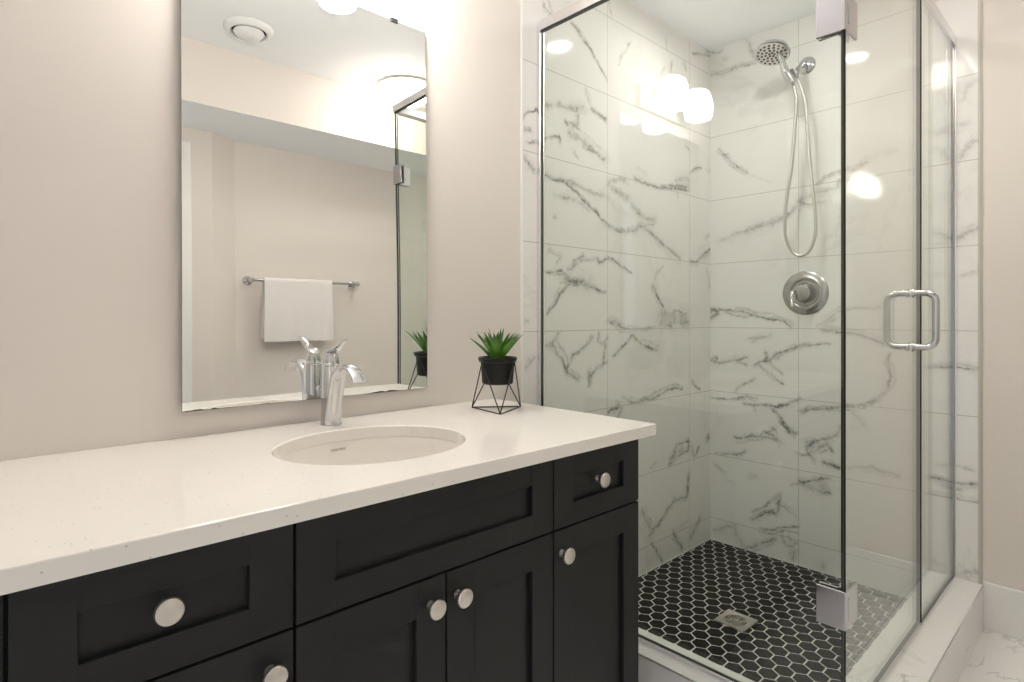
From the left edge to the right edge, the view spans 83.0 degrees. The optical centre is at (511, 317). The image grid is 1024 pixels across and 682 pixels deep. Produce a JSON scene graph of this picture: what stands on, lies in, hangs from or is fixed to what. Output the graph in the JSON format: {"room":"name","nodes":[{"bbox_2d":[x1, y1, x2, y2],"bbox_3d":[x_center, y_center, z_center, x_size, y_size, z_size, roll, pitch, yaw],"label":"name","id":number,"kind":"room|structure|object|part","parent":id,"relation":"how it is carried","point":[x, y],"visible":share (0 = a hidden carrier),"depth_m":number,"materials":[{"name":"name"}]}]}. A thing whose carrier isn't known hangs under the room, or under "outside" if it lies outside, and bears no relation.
{"room":"bathroom","nodes":[
{"label":"bathroom","id":0,"kind":"room"},
{"bbox_2d":[0,0,709,576],"bbox_3d":[-0.341,-0.097,1.656,3.456,2.380,0.100,0,0,-43],"label":"wall","id":1,"kind":"structure","parent":0,"point":[90,90],"depth_m":1.77,"materials":[{"name":"paint"}]},
{"bbox_2d":[180,0,426,411],"bbox_3d":[-0.477,-0.311,1.449,0.626,1.026,0.018,0,0,-43],"label":"wall mirror","id":2,"kind":"object","parent":1,"relation":"attached to","point":[304,188],"visible":0.94,"depth_m":1.41,"materials":[{"name":"silver mirror"}]},
{"bbox_2d":[521,0,522,402],"bbox_3d":[0.027,-0.097,1.943,0.010,2.380,0.022,0,0,-43],"label":"trim","id":3,"kind":"structure","parent":1,"relation":"attached to","point":[521,0],"depth_m":1.93,"materials":[{"name":"white paint"}]},
{"bbox_2d":[638,585,983,681],"bbox_3d":[0.856,0.944,1.994,1.243,0.004,1.036,0,0,-43],"label":"trim","id":4,"kind":"structure","parent":1,"relation":"attached to","point":[980,590],"depth_m":1.61,"materials":[{"name":"silver metal"}]},
{"bbox_2d":[638,571,983,681],"bbox_3d":[0.856,1.018,1.994,1.242,0.150,1.035,0,0,-43],"label":"shower curb","id":5,"kind":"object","parent":1,"relation":"attached to","point":[920,655],"depth_m":1.67,"materials":[{"name":"stone"}]},
{"bbox_2d":[537,0,956,681],"bbox_3d":[0.868,-0.035,2.017,1.194,1.956,1.018,0,0,-43],"label":"shower enclosure","id":6,"kind":"object","parent":5,"relation":"on","point":[836,607],"visible":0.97,"depth_m":1.76,"materials":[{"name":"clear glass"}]},
{"bbox_3d":[0.422,-0.996,1.643,0.024,0.034,0.959,0,0,-43],"label":"header rail","id":7,"kind":"part","parent":6,"relation":"part of","materials":[{"name":"silver metal"}]},
{"bbox_3d":[0.422,-0.026,1.643,0.010,1.922,0.942,0,0,-43],"label":"panel","id":8,"kind":"part","parent":6,"relation":"part of","materials":[{"name":"clear glass"}]},
{"bbox_3d":[0.765,-0.685,1.323,0.078,0.086,0.023,0,0,-43],"label":"door plate","id":9,"kind":"part","parent":6,"relation":"part of","materials":[{"name":"silver metal"}]},
{"bbox_3d":[0.765,0.657,1.323,0.078,0.086,0.023,0,0,-43],"label":"door plate","id":10,"kind":"part","parent":6,"relation":"part of","materials":[{"name":"silver metal"}]},
{"bbox_3d":[0.994,-0.022,1.536,0.666,1.901,0.010,0,0,-43],"label":"glass door","id":11,"kind":"part","parent":6,"relation":"part of","materials":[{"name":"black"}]},
{"bbox_3d":[1.149,0.008,1.731,0.019,0.177,0.066,0,0,-43],"label":"door handle","id":12,"kind":"part","parent":6,"relation":"part of","materials":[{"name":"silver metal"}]},
{"bbox_3d":[1.200,0.008,1.676,0.019,0.177,0.066,0,0,-43],"label":"door handle","id":13,"kind":"part","parent":6,"relation":"part of","materials":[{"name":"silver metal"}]},
{"bbox_3d":[1.425,-0.026,1.937,0.476,1.922,0.010,0,0,-43],"label":"panel","id":14,"kind":"part","parent":6,"relation":"part of","materials":[{"name":"clear glass"}]},
{"bbox_3d":[1.178,-0.996,1.707,1.162,0.034,0.024,0,0,-43],"label":"header rail","id":15,"kind":"part","parent":6,"relation":"part of","materials":[{"name":"silver metal"}]},
{"bbox_2d":[478,356,516,384],"bbox_3d":[-0.040,0.148,1.622,0.109,0.075,0.109,0,0,-43],"label":"pot","id":16,"kind":"object","parent":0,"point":[497,373],"depth_m":1.58,"materials":[{"name":"black ceramic"}]},
{"bbox_2d":[630,0,818,50],"bbox_3d":[0.373,-1.327,0.961,3.556,0.080,2.091,0,0,-43],"label":"ceiling","id":17,"kind":"structure","parent":0,"point":[713,24],"depth_m":2.46,"materials":[{"name":"white paint"}]},
{"bbox_2d":[638,539,1023,681],"bbox_3d":[0.373,1.122,0.961,3.556,0.102,2.091,0,0,-43],"label":"floor","id":18,"kind":"structure","parent":0,"point":[680,599],"depth_m":2.04,"materials":[{"name":"black tile"}]},
{"bbox_2d":[0,439,637,681],"bbox_3d":[-0.319,0.690,1.192,1.197,0.806,0.604,0,0,-43],"label":"bathroom vanity","id":19,"kind":"object","parent":18,"relation":"on","point":[529,573],"visible":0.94,"depth_m":0.94,"materials":[{"name":"black wood"}]},
{"bbox_3d":[-0.431,0.365,0.727,0.306,0.151,0.022,0,0,-43],"label":"drawer","id":20,"kind":"part","parent":19,"relation":"part of","materials":[{"name":"grey wood"}]},
{"bbox_3d":[-0.419,0.356,0.705,0.034,0.034,0.027,0,0,-43],"label":"knob","id":21,"kind":"part","parent":19,"relation":"part of","materials":[{"name":"silver metal"}]},
{"bbox_3d":[-0.431,0.716,0.727,0.306,0.544,0.022,0,0,-43],"label":"door","id":22,"kind":"part","parent":19,"relation":"part of","materials":[{"name":"grey wood"}]},
{"bbox_3d":[-0.326,0.490,0.791,0.034,0.034,0.027,0,0,-43],"label":"knob","id":23,"kind":"part","parent":19,"relation":"part of","materials":[{"name":"silver metal"}]},
{"bbox_2d":[0,398,655,595],"bbox_3d":[-0.316,0.273,1.200,1.262,0.027,0.601,0,0,-43],"label":"countertop","id":24,"kind":"structure","parent":19,"relation":"on","point":[64,516],"depth_m":0.93,"materials":[{"name":"stone"}]},
{"bbox_2d":[320,339,367,425],"bbox_3d":[-0.402,0.156,1.363,0.050,0.211,0.189,0,0,-43],"label":"faucet","id":25,"kind":"object","parent":24,"relation":"on","point":[333,375],"visible":1,"depth_m":1.38,"materials":[{"name":"silver metal"}]},
{"bbox_3d":[-0.417,0.072,1.380,0.032,0.044,0.098,0,0,-43],"label":"lever","id":26,"kind":"part","parent":25,"relation":"part of","materials":[{"name":"silver metal"}]},
{"bbox_3d":[-0.393,0.185,1.353,0.043,0.154,0.161,0,0,-43],"label":"spout","id":27,"kind":"part","parent":25,"relation":"part of","materials":[{"name":"silver metal"}]},
{"bbox_2d":[279,437,459,464],"bbox_3d":[-0.286,0.364,1.200,0.436,0.154,0.381,0,0,-43],"label":"sink","id":28,"kind":"object","parent":24,"relation":"in","point":[380,449],"visible":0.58,"depth_m":1.36,"materials":[{"name":"white ceramic"}]},
{"bbox_2d":[472,361,520,414],"bbox_3d":[-0.032,0.190,1.635,0.136,0.138,0.147,0,0,-43],"label":"plant stand","id":29,"kind":"object","parent":24,"relation":"on","point":[482,362],"visible":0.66,"depth_m":1.61,"materials":[{"name":"black metal"}]},
{"bbox_2d":[470,328,520,384],"bbox_3d":[-0.037,0.107,1.619,0.153,0.158,0.148,0,0,-17],"label":"potted succulent","id":30,"kind":"object","parent":29,"relation":"on","point":[497,373],"visible":0.94,"depth_m":1.59,"materials":[{"name":"green plant"}]},
{"bbox_3d":[-0.032,0.257,1.635,0.134,0.003,0.147,0,0,-43],"label":"frame","id":31,"kind":"part","parent":29,"relation":"part of","materials":[{"name":"black metal"}]},
{"bbox_3d":[-0.219,0.716,0.924,0.264,0.544,0.022,0,0,-43],"label":"door","id":32,"kind":"part","parent":19,"relation":"part of","materials":[{"name":"grey wood"}]},
{"bbox_3d":[-0.130,0.489,0.974,0.034,0.034,0.027,0,0,-43],"label":"knob","id":33,"kind":"part","parent":19,"relation":"part of","materials":[{"name":"silver metal"}]},
{"bbox_3d":[-0.087,0.489,1.014,0.034,0.034,0.027,0,0,-43],"label":"knob","id":34,"kind":"part","parent":19,"relation":"part of","materials":[{"name":"silver metal"}]},
{"bbox_3d":[-0.022,0.716,1.107,0.270,0.544,0.022,0,0,-43],"label":"door","id":35,"kind":"part","parent":19,"relation":"part of","materials":[{"name":"grey wood"}]},
{"bbox_3d":[0.113,0.493,1.200,0.034,0.034,0.027,0,0,-43],"label":"knob","id":36,"kind":"part","parent":19,"relation":"part of","materials":[{"name":"silver metal"}]},
{"bbox_3d":[0.189,0.716,1.303,0.299,0.544,0.022,0,0,-43],"label":"door","id":37,"kind":"part","parent":19,"relation":"part of","materials":[{"name":"grey wood"}]},
{"bbox_3d":[0.189,0.365,1.303,0.299,0.151,0.022,0,0,-43],"label":"drawer","id":38,"kind":"part","parent":19,"relation":"part of","materials":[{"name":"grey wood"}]},
{"bbox_3d":[0.200,0.359,1.280,0.034,0.034,0.027,0,0,-43],"label":"knob","id":39,"kind":"part","parent":19,"relation":"part of","materials":[{"name":"silver metal"}]},
{"bbox_2d":[714,609,757,632],"bbox_3d":[0.789,1.069,2.040,0.108,0.006,0.108,0,0,-43],"label":"shower drain","id":40,"kind":"object","parent":18,"relation":"on","point":[740,622],"visible":1,"depth_m":2.04,"materials":[{"name":"silver metal"}]},
{"bbox_2d":[710,0,1023,598],"bbox_3d":[1.673,-0.097,2.101,0.100,2.380,1.991,0,0,-43],"label":"wall","id":41,"kind":"structure","parent":0,"point":[775,370],"depth_m":2.30,"materials":[{"name":"stone"}]},
{"bbox_2d":[754,39,817,256],"bbox_3d":[1.149,-0.694,2.413,0.279,0.886,0.139,0,0,-10],"label":"shower","id":42,"kind":"object","parent":41,"relation":"attached to","point":[772,52],"visible":1,"depth_m":2.38,"materials":[{"name":"silver metal"}]},
{"bbox_3d":[1.078,-1.089,2.399,0.120,0.045,0.128,0,0,-43],"label":"nozzle plate","id":43,"kind":"part","parent":42,"relation":"part of","materials":[{"name":"silver metal"}]},
{"bbox_3d":[1.223,-1.057,2.437,0.095,0.057,0.019,0,0,-43],"label":"wall arm","id":44,"kind":"part","parent":42,"relation":"part of","materials":[{"name":"silver metal"}]},
{"bbox_2d":[783,271,828,314],"bbox_3d":[1.225,-0.104,2.448,0.084,0.188,0.188,0,0,-43],"label":"shower valve","id":45,"kind":"object","parent":41,"relation":"attached to","point":[804,292],"visible":1,"depth_m":2.45,"materials":[{"name":"silver metal"}]},
{"bbox_3d":[1.189,-0.081,2.451,0.036,0.072,0.020,0,0,-43],"label":"lever","id":46,"kind":"part","parent":45,"relation":"part of","materials":[{"name":"silver metal"}]},
{"bbox_2d":[979,0,982,584],"bbox_3d":[1.664,-0.097,2.050,0.022,2.380,0.010,0,0,-43],"label":"trim","id":47,"kind":"structure","parent":41,"relation":"attached to","point":[980,1],"depth_m":2.04,"materials":[{"name":"beige tile"}]},
{"bbox_2d":[983,581,1023,640],"bbox_3d":[1.949,1.010,1.720,0.014,0.165,0.857,0,0,-43],"label":"baseboard","id":48,"kind":"structure","parent":41,"relation":"attached to","point":[1003,607],"depth_m":1.99,"materials":[{"name":"white paint"}]}
]}

